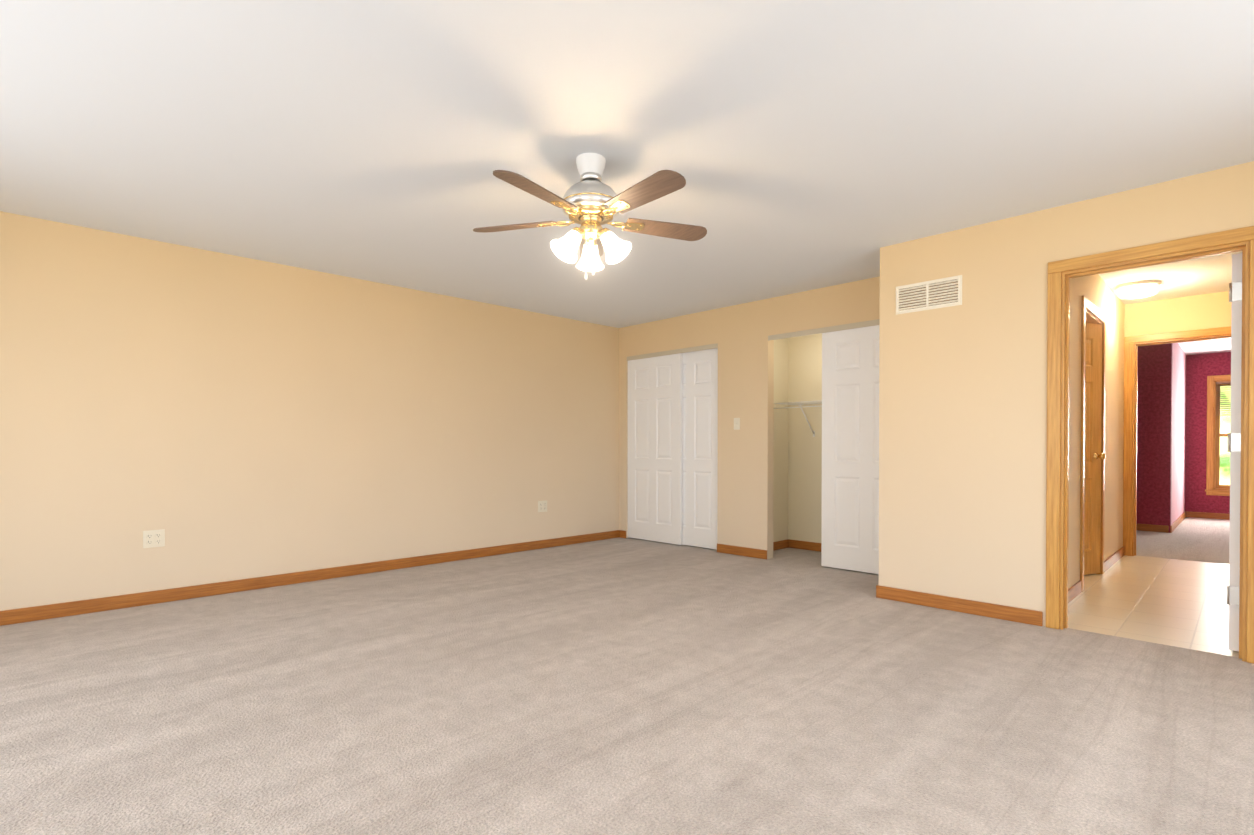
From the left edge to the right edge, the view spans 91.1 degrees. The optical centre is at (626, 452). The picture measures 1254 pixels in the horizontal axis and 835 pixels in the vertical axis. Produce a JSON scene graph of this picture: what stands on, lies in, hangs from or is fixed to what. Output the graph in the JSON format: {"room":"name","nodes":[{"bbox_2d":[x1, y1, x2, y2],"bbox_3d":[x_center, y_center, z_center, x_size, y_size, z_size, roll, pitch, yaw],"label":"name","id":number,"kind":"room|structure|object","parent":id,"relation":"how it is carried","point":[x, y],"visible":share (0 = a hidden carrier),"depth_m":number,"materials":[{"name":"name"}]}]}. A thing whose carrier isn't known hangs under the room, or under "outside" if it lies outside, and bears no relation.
{"room":"empty bedroom","nodes":[
{"label":"empty bedroom","id":0,"kind":"room"},
{"bbox_2d":[0,211,618,610],"bbox_3d":[-2.000,-0.213,5.260,6.990,2.400,0.120,0,1,-45],"label":"wall","id":1,"kind":"structure","parent":0,"point":[219,417],"depth_m":4.50,"materials":[{"name":"paint"}]},
{"bbox_2d":[143,529,164,547],"bbox_3d":[-3.124,0.568,4.065,0.116,0.114,0.010,0,1,-45],"label":"electrical outlet","id":2,"kind":"object","parent":1,"relation":"attached to","point":[153,538],"visible":1,"depth_m":4.06,"materials":[{"name":"beige plastic"}]},
{"bbox_2d":[538,500,546,511],"bbox_3d":[-0.863,0.548,6.300,0.116,0.114,0.010,0,1,-45],"label":"electrical outlet","id":3,"kind":"object","parent":1,"relation":"attached to","point":[542,506],"visible":1,"depth_m":6.30,"materials":[{"name":"beige plastic"}]},
{"bbox_2d":[0,511,1229,625],"bbox_3d":[3.078,0.948,4.862,13.400,0.085,7.600,0,1,-45],"label":"baseboard","id":4,"kind":"structure","parent":1,"relation":"attached to","point":[65,609],"depth_m":4.36,"materials":[{"name":"brown wood"}]},
{"bbox_2d":[0,538,1253,834],"bbox_3d":[0.151,1.036,3.095,6.990,0.060,6.240,0,1,-45],"label":"floor carpet","id":5,"kind":"object","parent":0,"point":[622,686],"visible":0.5,"depth_m":2.40,"materials":[{"name":"beige carpet"}]},
{"bbox_2d":[0,0,1253,354],"bbox_3d":[3.150,-1.461,5.053,14.400,0.100,8.000,0,1,-45],"label":"ceiling","id":6,"kind":"structure","parent":0,"point":[806,144],"depth_m":2.62,"materials":[{"name":"paint"}]},
{"bbox_2d":[473,153,706,279],"bbox_3d":[-0.159,-1.099,2.889,1.168,0.585,1.150,0,1,-45],"label":"ceiling fan","id":7,"kind":"object","parent":6,"relation":"hanging from","point":[590,203],"visible":1,"depth_m":2.86,"materials":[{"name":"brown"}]},
{"bbox_2d":[1115,280,1160,298],"bbox_3d":[4.296,-1.361,5.175,0.300,0.102,0.300,0,1,-45],"label":"hall ceiling light","id":8,"kind":"object","parent":6,"relation":"attached to","point":[1138,289],"visible":1,"depth_m":5.09,"materials":[{"name":"white glass"}]},
{"bbox_2d":[619,276,879,558],"bbox_3d":[1.105,-0.218,5.925,0.100,2.400,3.300,0,1,-45],"label":"wall","id":9,"kind":"structure","parent":0,"point":[739,334],"depth_m":5.83,"materials":[{"name":"paint"}]},
{"bbox_2d":[628,353,682,544],"bbox_3d":[0.294,-0.052,6.722,0.034,2.030,0.785,0,1,-45],"label":"closet door","id":10,"kind":"structure","parent":9,"relation":"in","point":[655,419],"depth_m":6.68,"materials":[{"name":"white wood"}]},
{"bbox_2d":[682,348,717,549],"bbox_3d":[0.668,-0.049,6.401,0.034,2.030,0.785,0,1,-45],"label":"closet door","id":11,"kind":"structure","parent":9,"relation":"in","point":[700,454],"depth_m":6.29,"materials":[{"name":"white wood"}]},
{"bbox_2d":[734,418,739,429],"bbox_3d":[1.048,-0.278,5.896,0.020,0.114,0.070,0,1,-45],"label":"light switch","id":12,"kind":"object","parent":9,"relation":"attached to","point":[736,423],"visible":1,"depth_m":5.89,"materials":[{"name":"beige plastic"}]},
{"bbox_2d":[627,319,879,360],"bbox_3d":[1.147,-1.055,5.875,0.094,0.045,3.180,0,1,-45],"label":"trim","id":13,"kind":"structure","parent":9,"relation":"attached to","point":[800,333],"depth_m":5.51,"materials":[{"name":"beige"}]},
{"bbox_2d":[821,325,878,573],"bbox_3d":[1.965,-0.038,5.031,0.034,2.030,0.785,0,1,-45],"label":"closet door","id":14,"kind":"structure","parent":9,"relation":"in","point":[850,449],"depth_m":5.12,"materials":[{"name":"white wood"}]},
{"bbox_2d":[773,333,821,542],"bbox_3d":[1.456,-0.221,6.188,0.770,2.400,3.420,0,1,-45],"label":"wall","id":15,"kind":"structure","parent":0,"point":[797,480],"depth_m":6.23,"materials":[{"name":"paint"}]},
{"bbox_2d":[774,400,821,436],"bbox_3d":[2.101,-0.329,5.685,0.318,0.346,1.550,0,1,-45],"label":"wire closet shelf","id":16,"kind":"object","parent":15,"relation":"attached to","point":[801,403],"visible":0.27,"depth_m":6.01,"materials":[{"name":"white metal"}]},
{"bbox_2d":[879,161,1253,626],"bbox_3d":[3.238,-0.199,3.731,1.450,2.400,2.820,0,1,-45],"label":"wall bump-out","id":17,"kind":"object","parent":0,"point":[962,442],"visible":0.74,"depth_m":3.76,"materials":[{"name":"paint"}]},
{"bbox_2d":[896,275,961,314],"bbox_3d":[1.948,-1.020,3.988,0.014,0.187,0.410,0,1,-45],"label":"return air vent","id":18,"kind":"object","parent":17,"relation":"attached to","point":[932,294],"visible":1,"depth_m":3.98,"materials":[{"name":"white metal"}]},
{"bbox_2d":[1046,226,1253,663],"bbox_3d":[2.765,-0.040,3.264,0.152,2.089,0.878,0,1,-45],"label":"door frame","id":19,"kind":"structure","parent":17,"relation":"attached to","point":[1061,273],"depth_m":3.35,"materials":[{"name":"brown wood"}]},
{"bbox_2d":[1226,253,1241,650],"bbox_3d":[3.332,-0.003,3.298,0.723,1.990,0.180,0,1,-38],"label":"bedroom door","id":20,"kind":"structure","parent":17,"relation":"in","point":[1234,443],"depth_m":3.08,"materials":[{"name":"white wood"}]},
{"bbox_2d":[1068,274,1124,588],"bbox_3d":[3.576,-0.209,4.810,3.210,2.400,0.120,0,1,-45],"label":"wall","id":21,"kind":"structure","parent":0,"point":[1098,293],"depth_m":5.18,"materials":[{"name":"paint"}]},
{"bbox_2d":[1080,295,1105,591],"bbox_3d":[3.536,-0.066,4.760,0.938,2.115,0.136,0,1,-45],"label":"door frame","id":22,"kind":"structure","parent":21,"relation":"attached to","point":[1091,312],"depth_m":4.43,"materials":[{"name":"brown wood"}]},
{"bbox_2d":[1084,322,1105,574],"bbox_3d":[3.498,-0.036,4.829,0.774,2.030,0.102,0,1,-23],"label":"hall door","id":23,"kind":"structure","parent":21,"relation":"in","point":[1094,455],"depth_m":4.95,"materials":[{"name":"brown wood"}]},
{"bbox_2d":[1068,555,1238,656],"bbox_3d":[3.981,1.025,4.412,3.330,0.060,1.270,0,1,-45],"label":"floor","id":24,"kind":"structure","parent":0,"point":[1175,602],"depth_m":4.05,"materials":[{"name":"beige tile"}]},
{"bbox_2d":[1137,343,1172,532],"bbox_3d":[5.905,-0.238,8.194,0.120,2.400,2.020,0,1,-45],"label":"wall","id":25,"kind":"structure","parent":0,"point":[1154,430],"depth_m":7.54,"materials":[{"name":"red paint"}]},
{"bbox_2d":[1124,291,1231,336],"bbox_3d":[5.337,-0.214,5.398,0.120,2.400,5.200,0,1,-45],"label":"wall","id":26,"kind":"structure","parent":0,"point":[1202,311],"depth_m":5.61,"materials":[{"name":"paint"}]},
{"bbox_2d":[1123,326,1230,555],"bbox_3d":[5.112,-0.060,5.627,0.152,2.089,0.878,0,1,-45],"label":"door frame","id":27,"kind":"structure","parent":26,"relation":"attached to","point":[1132,344],"depth_m":5.85,"materials":[{"name":"brown wood"}]},
{"bbox_2d":[1171,343,1185,524],"bbox_3d":[7.426,-0.239,8.362,2.280,2.400,0.120,0,1,-45],"label":"wall","id":28,"kind":"structure","parent":0,"point":[1178,429],"depth_m":8.20,"materials":[{"name":"white paint"}]},
{"bbox_2d":[1136,517,1229,563],"bbox_3d":[7.226,1.000,7.274,5.310,0.060,5.200,0,1,-45],"label":"floor","id":29,"kind":"structure","parent":0,"point":[1198,539],"depth_m":6.69,"materials":[{"name":"beige carpet"}]},
{"bbox_2d":[1185,352,1230,513],"bbox_3d":[9.440,-0.237,8.032,0.120,2.400,3.180,0,1,-45],"label":"wall","id":30,"kind":"structure","parent":0,"point":[1200,368],"depth_m":9.02,"materials":[{"name":"red paint"}]},
{"bbox_2d":[1205,375,1230,495],"bbox_3d":[8.845,-0.246,8.598,0.170,1.730,1.110,0,1,-45],"label":"room window","id":31,"kind":"structure","parent":30,"relation":"in","point":[1219,419],"depth_m":8.90,"materials":[{"name":"brown wood"}]}
]}

